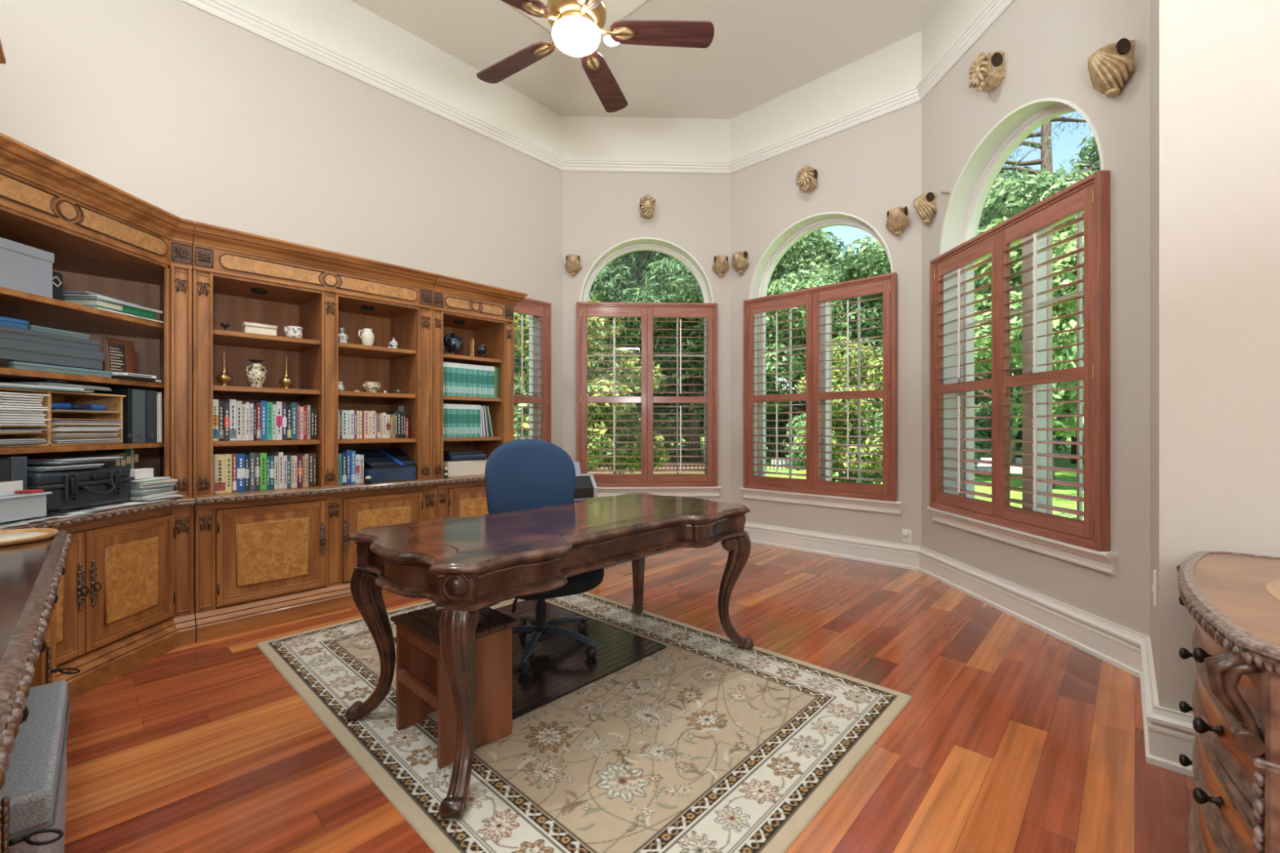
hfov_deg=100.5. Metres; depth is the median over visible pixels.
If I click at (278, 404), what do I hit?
book
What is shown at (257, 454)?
book
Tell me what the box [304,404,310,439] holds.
book
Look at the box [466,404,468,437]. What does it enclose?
journal
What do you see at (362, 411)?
book
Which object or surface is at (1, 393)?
bundle
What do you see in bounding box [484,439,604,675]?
office chair
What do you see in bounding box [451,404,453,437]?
journal
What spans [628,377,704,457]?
shrub
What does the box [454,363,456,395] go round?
journal
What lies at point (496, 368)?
magazine
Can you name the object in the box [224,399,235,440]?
book
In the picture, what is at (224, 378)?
vase
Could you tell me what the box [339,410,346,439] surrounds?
book
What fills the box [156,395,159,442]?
paper
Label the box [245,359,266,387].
patterned vase
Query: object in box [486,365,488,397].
journal
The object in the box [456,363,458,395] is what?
journal
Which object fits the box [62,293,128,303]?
paper sheet
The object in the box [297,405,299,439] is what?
book
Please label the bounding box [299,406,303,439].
book
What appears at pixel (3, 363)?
box
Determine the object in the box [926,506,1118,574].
trim
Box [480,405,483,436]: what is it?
magazine
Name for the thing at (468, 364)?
journal
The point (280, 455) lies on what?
book
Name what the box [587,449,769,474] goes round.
bed
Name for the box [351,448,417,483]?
storage box
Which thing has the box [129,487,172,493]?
bundle
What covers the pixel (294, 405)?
book
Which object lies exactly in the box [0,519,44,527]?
loose paper
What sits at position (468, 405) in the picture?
journal
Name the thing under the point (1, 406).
bundle
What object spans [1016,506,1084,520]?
clump
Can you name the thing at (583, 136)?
trim
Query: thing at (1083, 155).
oak tree
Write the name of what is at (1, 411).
bundle
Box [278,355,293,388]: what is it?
vase
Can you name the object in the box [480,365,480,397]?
journal
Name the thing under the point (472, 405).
journal
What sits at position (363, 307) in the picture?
puck light
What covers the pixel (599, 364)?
tree
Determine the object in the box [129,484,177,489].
bundle
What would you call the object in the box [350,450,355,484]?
book
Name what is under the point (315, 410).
book
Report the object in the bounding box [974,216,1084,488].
young tree
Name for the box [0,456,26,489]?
box file
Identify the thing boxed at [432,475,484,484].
countertop
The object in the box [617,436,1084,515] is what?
ground
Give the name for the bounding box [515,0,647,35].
trim
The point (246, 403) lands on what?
book
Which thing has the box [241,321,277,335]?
trinket box
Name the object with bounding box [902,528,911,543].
wall outlet
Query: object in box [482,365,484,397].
journal
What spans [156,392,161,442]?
paper
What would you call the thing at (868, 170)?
wall
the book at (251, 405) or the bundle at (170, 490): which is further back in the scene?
the book at (251, 405)
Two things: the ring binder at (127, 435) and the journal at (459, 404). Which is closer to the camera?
the ring binder at (127, 435)
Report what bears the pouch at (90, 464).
on the pouch at (87, 467)
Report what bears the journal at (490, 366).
on the hutch at (483, 313)
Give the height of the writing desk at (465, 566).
0.778 m
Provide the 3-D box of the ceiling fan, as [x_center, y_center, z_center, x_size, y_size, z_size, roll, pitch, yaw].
[-0.366,-2.603,2.698,1.279,1.423,1.334,0,0,33]
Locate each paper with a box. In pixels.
[0,515,61,525]
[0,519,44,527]
[0,523,28,528]
[9,513,66,522]
[40,512,95,521]
[56,510,101,517]
[61,506,118,515]
[65,506,115,511]
[81,502,148,508]
[115,502,150,508]
[124,497,174,503]
[126,499,170,506]
[127,495,185,501]
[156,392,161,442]
[156,393,160,442]
[156,394,159,442]
[156,395,158,442]
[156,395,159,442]
[160,392,162,442]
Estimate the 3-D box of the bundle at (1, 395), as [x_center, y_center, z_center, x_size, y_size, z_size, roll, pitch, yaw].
[-2.777,-0.129,2.219,0.250,0.008,0.293,0,0,-2]
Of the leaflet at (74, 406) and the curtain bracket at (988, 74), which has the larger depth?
the curtain bracket at (988, 74)
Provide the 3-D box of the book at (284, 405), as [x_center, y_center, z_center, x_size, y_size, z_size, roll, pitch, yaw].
[-2.389,-0.031,3.538,0.181,0.238,0.026,0,0,43]
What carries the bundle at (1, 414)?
on the bundle at (1, 416)
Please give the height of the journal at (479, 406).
0.270 m
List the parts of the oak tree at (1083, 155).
crown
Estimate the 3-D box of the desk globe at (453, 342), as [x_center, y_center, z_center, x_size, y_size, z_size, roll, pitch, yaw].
[-1.564,-0.680,4.444,0.164,0.197,0.164,0,0,43]
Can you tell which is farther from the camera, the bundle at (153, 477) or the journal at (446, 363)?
the journal at (446, 363)
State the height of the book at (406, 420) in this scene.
0.150 m
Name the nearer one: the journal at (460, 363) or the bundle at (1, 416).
the bundle at (1, 416)
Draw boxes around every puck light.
[251,288,267,293]
[360,305,374,310]
[453,320,464,324]
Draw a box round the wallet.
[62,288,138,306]
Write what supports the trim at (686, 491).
attached to the wall at (601, 211)
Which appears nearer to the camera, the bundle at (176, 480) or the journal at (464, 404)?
the bundle at (176, 480)
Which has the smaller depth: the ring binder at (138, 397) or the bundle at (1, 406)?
the bundle at (1, 406)
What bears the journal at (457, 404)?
on the hutch at (483, 313)
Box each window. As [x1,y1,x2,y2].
[514,312,540,439]
[580,237,713,474]
[749,212,893,483]
[939,97,1104,519]
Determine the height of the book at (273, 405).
0.232 m
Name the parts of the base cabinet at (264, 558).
door, raised panel, pull, pull, door, raised panel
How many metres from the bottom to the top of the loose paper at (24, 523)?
0.002 m
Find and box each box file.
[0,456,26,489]
[0,459,9,482]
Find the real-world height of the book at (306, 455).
0.220 m
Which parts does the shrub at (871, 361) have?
stem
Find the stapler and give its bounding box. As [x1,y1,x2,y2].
[44,379,67,382]
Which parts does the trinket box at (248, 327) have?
lid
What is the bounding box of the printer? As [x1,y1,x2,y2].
[573,462,597,501]
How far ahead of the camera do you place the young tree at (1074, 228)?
14.43 m
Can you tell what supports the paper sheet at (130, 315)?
on the hutch at (104, 239)
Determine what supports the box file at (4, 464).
on the loose paper at (61, 513)
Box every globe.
[443,333,462,354]
[477,344,487,357]
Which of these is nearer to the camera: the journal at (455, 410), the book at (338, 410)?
the book at (338, 410)
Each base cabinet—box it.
[0,496,195,702]
[192,478,439,643]
[432,475,488,518]
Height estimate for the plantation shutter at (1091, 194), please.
1.984 m
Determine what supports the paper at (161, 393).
on the hutch at (104, 239)
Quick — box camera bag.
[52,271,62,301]
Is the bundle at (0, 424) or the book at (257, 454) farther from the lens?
the book at (257, 454)
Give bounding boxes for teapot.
[393,387,404,393]
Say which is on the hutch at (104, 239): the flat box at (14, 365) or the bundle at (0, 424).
the flat box at (14, 365)
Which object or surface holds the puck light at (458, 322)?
attached to the hutch at (483, 313)
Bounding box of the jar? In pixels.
[364,475,371,484]
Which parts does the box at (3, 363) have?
lid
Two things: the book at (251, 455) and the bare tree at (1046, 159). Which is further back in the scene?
the bare tree at (1046, 159)
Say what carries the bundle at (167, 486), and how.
on the bundle at (171, 487)
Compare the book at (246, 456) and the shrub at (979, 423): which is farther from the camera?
the shrub at (979, 423)
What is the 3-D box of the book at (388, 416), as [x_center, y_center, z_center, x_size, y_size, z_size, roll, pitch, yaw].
[-1.932,-0.001,4.016,0.161,0.178,0.030,0,0,43]
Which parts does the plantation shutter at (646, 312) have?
tilt rod, tilt rod, panel, panel, tilt rod, tilt rod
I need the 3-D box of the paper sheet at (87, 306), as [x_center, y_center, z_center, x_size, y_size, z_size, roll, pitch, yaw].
[-2.824,-0.592,2.786,0.250,0.006,0.340,0,0,-6]
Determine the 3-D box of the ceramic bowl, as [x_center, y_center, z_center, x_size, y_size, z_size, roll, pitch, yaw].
[-1.973,-0.286,3.917,0.115,0.078,0.115,0,0,-2]
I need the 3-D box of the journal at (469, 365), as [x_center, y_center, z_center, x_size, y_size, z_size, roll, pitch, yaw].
[-1.492,-0.382,4.503,0.211,0.270,0.015,0,0,43]
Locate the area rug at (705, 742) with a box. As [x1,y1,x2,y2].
[256,591,911,852]
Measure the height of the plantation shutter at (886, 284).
1.984 m
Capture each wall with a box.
[0,0,562,448]
[562,171,729,502]
[729,101,921,546]
[921,0,1150,637]
[1150,0,1159,701]
[1159,0,1279,715]
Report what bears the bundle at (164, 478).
on the bundle at (169, 480)
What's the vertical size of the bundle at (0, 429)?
0.006 m
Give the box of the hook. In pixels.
[941,191,949,194]
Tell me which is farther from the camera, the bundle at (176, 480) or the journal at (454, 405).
the journal at (454, 405)
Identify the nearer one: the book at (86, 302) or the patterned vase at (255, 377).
the book at (86, 302)
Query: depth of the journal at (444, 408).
4.27 m
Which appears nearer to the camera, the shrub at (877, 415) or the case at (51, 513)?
the case at (51, 513)
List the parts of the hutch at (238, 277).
panel, shelf, shelf, shelf, frieze panel, panel, panel, cornice, shelf, shelf, shelf, frieze panel, panel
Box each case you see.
[26,466,134,512]
[47,510,72,515]
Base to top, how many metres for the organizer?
0.250 m
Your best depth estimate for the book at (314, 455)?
3.59 m
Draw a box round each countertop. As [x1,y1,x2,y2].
[0,496,195,530]
[192,478,439,505]
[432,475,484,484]
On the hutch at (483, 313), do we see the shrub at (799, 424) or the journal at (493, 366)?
the journal at (493, 366)
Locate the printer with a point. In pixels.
(586, 487)
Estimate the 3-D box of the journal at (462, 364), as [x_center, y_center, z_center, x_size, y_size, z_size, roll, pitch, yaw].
[-1.536,-0.382,4.456,0.211,0.270,0.015,0,0,43]
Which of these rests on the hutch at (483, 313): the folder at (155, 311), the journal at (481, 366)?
the journal at (481, 366)
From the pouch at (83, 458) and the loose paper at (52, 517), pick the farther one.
the pouch at (83, 458)
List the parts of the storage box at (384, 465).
lid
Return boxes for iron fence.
[595,426,805,471]
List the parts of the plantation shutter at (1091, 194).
tilt rod, tilt rod, panel, tilt rod, tilt rod, panel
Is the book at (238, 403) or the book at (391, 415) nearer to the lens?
the book at (238, 403)
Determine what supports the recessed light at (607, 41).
in the ceiling
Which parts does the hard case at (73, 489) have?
handle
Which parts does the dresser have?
knob, knob, knob, knob, knob, knob, knob, drawer, drawer, rail moulding, drawer, drawer, drawer, rail moulding, rail moulding, drawer, drawer, drawer, corner post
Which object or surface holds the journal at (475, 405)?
on the hutch at (483, 313)
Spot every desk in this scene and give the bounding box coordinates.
[0,529,80,852]
[345,493,754,818]
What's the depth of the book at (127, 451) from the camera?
2.89 m
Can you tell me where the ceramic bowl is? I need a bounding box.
[362,382,381,392]
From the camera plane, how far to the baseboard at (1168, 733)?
3.17 m
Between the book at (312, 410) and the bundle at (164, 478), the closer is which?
the bundle at (164, 478)
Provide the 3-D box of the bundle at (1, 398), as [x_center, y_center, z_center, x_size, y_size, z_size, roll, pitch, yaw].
[-2.783,-0.118,2.222,0.250,0.008,0.292,0,0,-2]
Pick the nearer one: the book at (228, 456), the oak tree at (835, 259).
the book at (228, 456)
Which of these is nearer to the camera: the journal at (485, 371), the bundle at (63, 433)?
the bundle at (63, 433)
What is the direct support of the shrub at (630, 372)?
on the ground
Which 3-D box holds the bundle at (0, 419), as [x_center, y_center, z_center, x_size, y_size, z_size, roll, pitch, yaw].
[-2.773,-0.030,2.233,0.250,0.008,0.321,0,0,-2]
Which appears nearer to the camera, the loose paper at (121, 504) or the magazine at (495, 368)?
the loose paper at (121, 504)
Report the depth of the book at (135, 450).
2.95 m
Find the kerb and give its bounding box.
[771,457,1022,473]
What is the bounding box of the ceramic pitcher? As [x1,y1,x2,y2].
[358,328,374,346]
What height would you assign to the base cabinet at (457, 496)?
0.815 m
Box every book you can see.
[62,298,155,319]
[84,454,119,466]
[88,453,125,466]
[94,448,130,469]
[111,375,155,382]
[129,448,138,469]
[130,448,133,469]
[213,399,218,440]
[213,453,225,493]
[213,454,213,493]
[218,401,223,440]
[220,453,231,493]
[223,402,229,440]
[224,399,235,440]
[229,452,236,492]
[235,400,241,440]
[236,453,244,492]
[241,402,248,440]
[241,404,245,440]
[244,452,255,491]
[244,454,248,491]
[248,403,253,440]
[248,451,259,490]
[253,400,266,439]
[253,402,260,440]
[253,403,256,440]
[259,452,266,490]
[266,401,272,439]
[266,454,274,489]
[266,456,269,489]
[270,454,278,488]
[271,451,283,488]
[272,401,282,439]
[272,404,275,439]
[282,403,286,439]
[283,454,287,488]
[284,454,290,488]
[286,402,297,439]
[286,404,291,439]
[287,454,293,488]
[288,454,297,488]
[290,453,302,487]
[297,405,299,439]
[297,453,308,487]
[299,405,306,439]
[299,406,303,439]
[302,452,313,486]
[302,455,304,487]
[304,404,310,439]
[310,408,314,439]
[313,453,315,486]
[314,408,316,439]
[337,409,339,439]
[337,448,350,484]
[337,451,346,484]
[337,453,342,484]
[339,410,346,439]
[339,411,341,439]
[346,410,349,439]
[348,409,354,439]
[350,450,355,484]
[354,410,359,439]
[354,411,356,439]
[355,453,359,483]
[359,410,368,438]
[359,411,362,439]
[360,454,364,483]
[362,411,364,438]
[368,410,375,438]
[368,411,371,438]
[375,413,377,438]
[377,413,382,438]
[377,413,386,438]
[377,415,379,438]
[385,412,397,438]
[386,414,390,438]
[388,410,399,438]
[390,414,392,438]
[391,413,395,438]
[400,411,403,438]
[403,411,405,438]
[405,418,408,438]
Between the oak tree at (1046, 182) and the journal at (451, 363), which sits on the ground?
the oak tree at (1046, 182)
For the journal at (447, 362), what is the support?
on the hutch at (483, 313)
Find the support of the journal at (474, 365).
on the hutch at (483, 313)
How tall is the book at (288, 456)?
0.214 m
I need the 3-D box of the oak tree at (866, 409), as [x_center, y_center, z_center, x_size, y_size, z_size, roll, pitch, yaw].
[13.907,-1.070,35.053,5.692,8.176,5.911,0,0,27]
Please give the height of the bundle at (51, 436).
0.005 m
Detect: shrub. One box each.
[514,376,528,439]
[587,341,671,474]
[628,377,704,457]
[765,390,805,457]
[784,413,882,484]
[795,336,882,482]
[866,411,882,431]
[974,386,1071,457]
[974,396,982,402]
[974,400,1020,469]
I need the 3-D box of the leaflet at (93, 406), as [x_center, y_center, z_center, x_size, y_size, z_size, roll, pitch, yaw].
[-2.774,-0.096,2.645,0.160,0.026,0.085,0,0,-5]
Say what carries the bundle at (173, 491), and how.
on the bundle at (175, 492)
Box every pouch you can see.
[26,456,123,462]
[26,458,115,464]
[26,461,105,466]
[26,463,103,469]
[26,466,101,471]
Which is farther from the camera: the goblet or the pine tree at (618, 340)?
the pine tree at (618, 340)
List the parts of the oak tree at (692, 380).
crown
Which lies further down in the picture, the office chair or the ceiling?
the office chair
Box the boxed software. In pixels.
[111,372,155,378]
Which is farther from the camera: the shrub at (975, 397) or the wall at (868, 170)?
the shrub at (975, 397)
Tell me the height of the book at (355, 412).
0.196 m
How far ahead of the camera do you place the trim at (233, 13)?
4.60 m
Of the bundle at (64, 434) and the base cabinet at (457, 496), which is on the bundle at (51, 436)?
the bundle at (64, 434)
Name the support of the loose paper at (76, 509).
on the loose paper at (70, 513)
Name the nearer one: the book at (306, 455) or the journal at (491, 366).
the book at (306, 455)
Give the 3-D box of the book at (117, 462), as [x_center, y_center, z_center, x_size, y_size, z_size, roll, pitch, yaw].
[-2.870,0.272,2.840,0.166,0.240,0.022,0,0,-2]
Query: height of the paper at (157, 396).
0.260 m
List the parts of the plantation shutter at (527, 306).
tilt rod, tilt rod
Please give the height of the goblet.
0.052 m
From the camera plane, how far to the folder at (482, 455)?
4.36 m
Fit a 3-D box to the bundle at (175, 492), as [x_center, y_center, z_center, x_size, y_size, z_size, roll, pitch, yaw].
[-2.676,0.370,2.872,0.170,0.006,0.205,0,0,-2]
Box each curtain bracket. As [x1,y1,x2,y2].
[564,253,582,275]
[639,193,656,218]
[711,254,729,276]
[732,251,749,274]
[795,164,817,193]
[885,206,910,235]
[913,191,937,224]
[968,50,1004,92]
[1087,38,1134,97]
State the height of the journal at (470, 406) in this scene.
0.270 m
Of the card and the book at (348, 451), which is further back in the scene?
the card
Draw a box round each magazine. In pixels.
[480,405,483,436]
[480,408,481,436]
[482,405,484,436]
[483,405,486,436]
[484,405,488,436]
[485,406,489,436]
[486,406,491,436]
[487,406,493,436]
[494,368,496,397]
[496,368,497,398]
[497,368,499,398]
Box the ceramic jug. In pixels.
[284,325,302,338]
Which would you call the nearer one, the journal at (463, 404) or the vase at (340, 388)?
the vase at (340, 388)
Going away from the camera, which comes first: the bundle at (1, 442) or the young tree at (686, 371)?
the bundle at (1, 442)
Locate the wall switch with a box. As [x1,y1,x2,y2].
[1151,569,1156,606]
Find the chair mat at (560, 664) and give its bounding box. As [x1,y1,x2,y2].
[393,600,666,719]
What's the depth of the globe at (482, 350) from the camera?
4.56 m
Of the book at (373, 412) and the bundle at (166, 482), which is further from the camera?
the book at (373, 412)
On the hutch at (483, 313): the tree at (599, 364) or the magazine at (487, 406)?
the magazine at (487, 406)
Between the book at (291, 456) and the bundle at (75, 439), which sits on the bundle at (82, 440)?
the bundle at (75, 439)
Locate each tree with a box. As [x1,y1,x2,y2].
[514,277,622,405]
[514,296,636,469]
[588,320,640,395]
[589,250,704,375]
[591,252,663,371]
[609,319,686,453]
[621,251,794,461]
[639,371,689,444]
[665,228,843,402]
[765,235,891,413]
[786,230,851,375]
[792,244,882,423]
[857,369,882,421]
[974,112,1100,413]
[974,166,1097,462]
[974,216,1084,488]
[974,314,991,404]
[978,125,1100,464]
[1009,220,1084,414]
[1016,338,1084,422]
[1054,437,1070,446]
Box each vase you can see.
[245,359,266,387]
[278,355,293,388]
[337,381,344,391]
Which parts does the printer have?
panel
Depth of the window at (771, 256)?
5.38 m
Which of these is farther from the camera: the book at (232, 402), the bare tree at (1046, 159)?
the bare tree at (1046, 159)
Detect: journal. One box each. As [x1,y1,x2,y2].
[443,361,444,395]
[443,404,445,437]
[444,362,447,395]
[444,404,447,437]
[447,362,448,395]
[447,404,449,437]
[448,362,450,395]
[448,404,451,437]
[450,362,453,395]
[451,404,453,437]
[453,362,454,395]
[453,404,455,437]
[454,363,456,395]
[454,404,457,437]
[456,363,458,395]
[457,363,460,396]
[457,404,458,437]
[458,404,460,437]
[460,363,462,396]
[460,404,462,437]
[462,364,463,396]
[462,404,464,437]
[463,364,465,396]
[464,404,466,437]
[465,364,467,396]
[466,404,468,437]
[467,364,468,396]
[467,404,469,436]
[468,364,471,396]
[469,404,471,436]
[471,364,472,396]
[471,404,473,436]
[472,364,474,396]
[473,404,475,436]
[474,364,475,396]
[475,364,477,396]
[475,404,476,436]
[476,404,478,436]
[477,364,479,397]
[478,404,480,436]
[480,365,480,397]
[480,365,482,397]
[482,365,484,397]
[484,365,486,397]
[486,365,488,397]
[488,366,489,397]
[489,366,491,397]
[491,366,493,397]
[493,366,494,397]
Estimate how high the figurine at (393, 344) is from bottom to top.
0.093 m
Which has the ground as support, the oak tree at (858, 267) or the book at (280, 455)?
the oak tree at (858, 267)
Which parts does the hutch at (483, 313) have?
panel, frieze panel, shelf, shelf, shelf, cornice, panel, frieze panel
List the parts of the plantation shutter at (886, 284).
tilt rod, tilt rod, panel, tilt rod, tilt rod, panel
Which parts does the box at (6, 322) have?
lid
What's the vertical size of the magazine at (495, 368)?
0.262 m
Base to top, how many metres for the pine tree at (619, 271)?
11.051 m
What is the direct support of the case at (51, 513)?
on the loose paper at (61, 513)
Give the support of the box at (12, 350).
on the flat box at (14, 365)
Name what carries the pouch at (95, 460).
on the pouch at (97, 462)
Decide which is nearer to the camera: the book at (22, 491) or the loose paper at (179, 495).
the book at (22, 491)
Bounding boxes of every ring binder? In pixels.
[87,388,132,443]
[131,389,145,443]
[145,390,156,442]
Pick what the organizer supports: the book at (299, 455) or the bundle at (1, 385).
the bundle at (1, 385)
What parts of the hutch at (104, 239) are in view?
frieze panel, panel, shelf, shelf, shelf, cornice, frieze panel, panel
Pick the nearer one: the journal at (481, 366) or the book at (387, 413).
the book at (387, 413)
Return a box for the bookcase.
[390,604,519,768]
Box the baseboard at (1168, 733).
[743,521,1195,777]
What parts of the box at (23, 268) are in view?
lid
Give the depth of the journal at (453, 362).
4.32 m
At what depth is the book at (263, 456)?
3.37 m
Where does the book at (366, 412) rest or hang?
on the hutch at (238, 277)
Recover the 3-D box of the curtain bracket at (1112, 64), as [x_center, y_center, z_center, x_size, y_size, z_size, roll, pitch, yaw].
[2.374,-1.813,2.712,0.159,0.255,0.213,0,0,-2]
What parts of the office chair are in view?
lever, arm, arm, backrest, arm, seat, arm, arm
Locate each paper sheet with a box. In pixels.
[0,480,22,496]
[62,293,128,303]
[87,306,142,317]
[94,307,164,323]
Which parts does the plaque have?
engraved plate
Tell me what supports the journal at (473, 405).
on the hutch at (483, 313)
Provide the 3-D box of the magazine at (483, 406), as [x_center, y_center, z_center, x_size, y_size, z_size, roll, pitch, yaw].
[-1.395,-0.044,4.605,0.200,0.262,0.037,0,0,43]
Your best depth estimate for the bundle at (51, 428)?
2.57 m
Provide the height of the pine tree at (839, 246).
9.888 m
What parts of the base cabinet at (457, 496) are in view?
door, raised panel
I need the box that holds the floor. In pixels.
[64,541,1195,852]
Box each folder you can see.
[62,296,162,313]
[443,449,482,453]
[443,452,482,455]
[443,453,486,457]
[443,456,486,459]
[443,457,486,461]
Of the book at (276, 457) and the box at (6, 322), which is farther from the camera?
the book at (276, 457)
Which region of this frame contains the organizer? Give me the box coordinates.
[0,387,125,447]
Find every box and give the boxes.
[0,237,54,298]
[0,316,28,329]
[0,324,99,351]
[0,337,103,369]
[0,359,8,368]
[7,361,112,377]
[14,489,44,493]
[26,324,89,339]
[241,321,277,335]
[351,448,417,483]
[443,458,487,477]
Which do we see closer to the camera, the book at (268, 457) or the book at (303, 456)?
the book at (268, 457)
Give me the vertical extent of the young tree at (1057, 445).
6.541 m
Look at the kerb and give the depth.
17.39 m
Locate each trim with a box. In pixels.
[178,0,1014,173]
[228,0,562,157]
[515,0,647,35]
[562,115,729,160]
[597,485,720,497]
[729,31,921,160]
[740,487,902,515]
[921,0,990,79]
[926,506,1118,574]
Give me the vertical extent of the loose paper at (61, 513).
0.002 m
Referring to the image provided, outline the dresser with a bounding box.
[1176,551,1279,852]
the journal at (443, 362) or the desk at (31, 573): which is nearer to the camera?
the desk at (31, 573)
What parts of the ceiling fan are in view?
blade, blade, lamp shade, blade, blade, blade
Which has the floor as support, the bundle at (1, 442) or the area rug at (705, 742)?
the area rug at (705, 742)
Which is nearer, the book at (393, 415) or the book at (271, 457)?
the book at (271, 457)
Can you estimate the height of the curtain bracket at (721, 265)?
0.231 m
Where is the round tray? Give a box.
[0,528,58,546]
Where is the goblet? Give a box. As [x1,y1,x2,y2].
[220,322,230,330]
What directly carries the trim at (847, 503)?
attached to the wall at (868, 170)
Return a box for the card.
[398,405,404,411]
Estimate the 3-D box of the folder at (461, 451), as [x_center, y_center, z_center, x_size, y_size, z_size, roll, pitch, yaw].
[-1.522,0.212,4.456,0.230,0.014,0.310,0,0,38]
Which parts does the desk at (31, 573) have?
door, knob, ring pull, knob, door, door, knob, ring pull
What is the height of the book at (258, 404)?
0.240 m
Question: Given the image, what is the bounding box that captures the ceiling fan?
[476,0,714,112]
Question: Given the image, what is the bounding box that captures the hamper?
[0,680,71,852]
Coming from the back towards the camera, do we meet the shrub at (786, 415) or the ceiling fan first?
the shrub at (786, 415)
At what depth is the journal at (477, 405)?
4.48 m
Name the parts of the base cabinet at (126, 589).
raised panel, door, pull, pull, rail, door, raised panel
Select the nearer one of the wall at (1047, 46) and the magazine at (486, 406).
the wall at (1047, 46)
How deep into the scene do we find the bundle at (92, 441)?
2.56 m
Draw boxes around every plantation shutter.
[514,297,551,443]
[576,302,717,487]
[743,271,897,501]
[929,170,1110,551]
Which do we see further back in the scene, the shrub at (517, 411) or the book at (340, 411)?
the shrub at (517, 411)
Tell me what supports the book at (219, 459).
on the countertop
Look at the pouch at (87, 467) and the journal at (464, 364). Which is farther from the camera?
the journal at (464, 364)
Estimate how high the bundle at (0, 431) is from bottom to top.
0.006 m
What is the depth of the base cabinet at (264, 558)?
3.33 m
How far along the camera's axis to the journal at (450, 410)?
4.30 m
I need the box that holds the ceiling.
[350,0,944,119]
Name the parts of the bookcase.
cross rail, cross rail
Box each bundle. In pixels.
[0,382,84,390]
[0,382,110,389]
[0,384,93,392]
[0,391,49,396]
[0,394,43,398]
[0,397,42,400]
[0,400,41,403]
[0,402,42,405]
[0,404,48,408]
[0,408,49,410]
[0,410,43,413]
[0,413,45,415]
[0,415,44,417]
[0,418,50,420]
[0,421,44,422]
[0,423,46,425]
[0,429,47,431]
[0,431,41,432]
[0,438,44,440]
[0,440,45,443]
[0,442,43,444]
[18,383,111,391]
[51,409,118,412]
[51,421,120,422]
[51,422,121,424]
[51,426,122,428]
[51,428,121,429]
[51,429,119,431]
[51,432,119,435]
[51,434,117,435]
[51,435,117,437]
[51,438,119,440]
[51,440,120,442]
[51,440,122,443]
[128,494,181,500]
[129,476,170,481]
[129,478,172,483]
[129,479,177,484]
[129,480,177,485]
[129,482,168,487]
[129,482,175,488]
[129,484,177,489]
[129,485,171,490]
[129,486,173,492]
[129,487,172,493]
[129,488,173,494]
[129,489,173,496]
[129,490,178,497]
[129,492,176,497]
[129,493,177,499]
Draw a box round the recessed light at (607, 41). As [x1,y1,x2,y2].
[601,34,620,47]
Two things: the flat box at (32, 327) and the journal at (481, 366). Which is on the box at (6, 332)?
the flat box at (32, 327)
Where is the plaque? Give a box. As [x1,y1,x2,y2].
[102,337,135,373]
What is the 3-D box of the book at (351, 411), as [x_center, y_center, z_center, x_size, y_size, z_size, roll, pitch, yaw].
[-2.099,-0.014,3.828,0.152,0.204,0.028,0,0,43]
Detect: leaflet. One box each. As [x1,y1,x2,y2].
[51,402,71,408]
[53,404,91,409]
[89,404,106,409]
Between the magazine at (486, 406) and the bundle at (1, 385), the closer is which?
the bundle at (1, 385)
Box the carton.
[129,468,153,479]
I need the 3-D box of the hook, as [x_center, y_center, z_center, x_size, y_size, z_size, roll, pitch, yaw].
[2.375,-1.820,4.143,0.055,0.024,0.024,0,0,-2]
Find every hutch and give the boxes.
[0,38,5,63]
[0,132,194,497]
[191,221,437,496]
[432,274,528,478]
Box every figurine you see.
[337,327,347,342]
[387,337,398,348]
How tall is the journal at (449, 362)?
0.270 m
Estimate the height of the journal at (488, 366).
0.270 m
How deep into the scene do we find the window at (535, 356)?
5.67 m
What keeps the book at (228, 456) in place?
on the countertop
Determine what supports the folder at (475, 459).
on the storage box at (464, 468)
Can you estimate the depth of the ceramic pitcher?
3.86 m
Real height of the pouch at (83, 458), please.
0.009 m
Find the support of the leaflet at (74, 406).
on the bundle at (51, 410)
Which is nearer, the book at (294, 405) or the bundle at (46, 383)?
the bundle at (46, 383)
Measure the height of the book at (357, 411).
0.200 m
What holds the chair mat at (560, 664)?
on the area rug at (705, 742)
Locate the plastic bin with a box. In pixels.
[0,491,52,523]
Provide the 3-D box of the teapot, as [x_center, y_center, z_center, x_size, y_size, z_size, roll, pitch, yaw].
[-1.843,-0.270,4.057,0.059,0.046,0.059,0,0,-2]

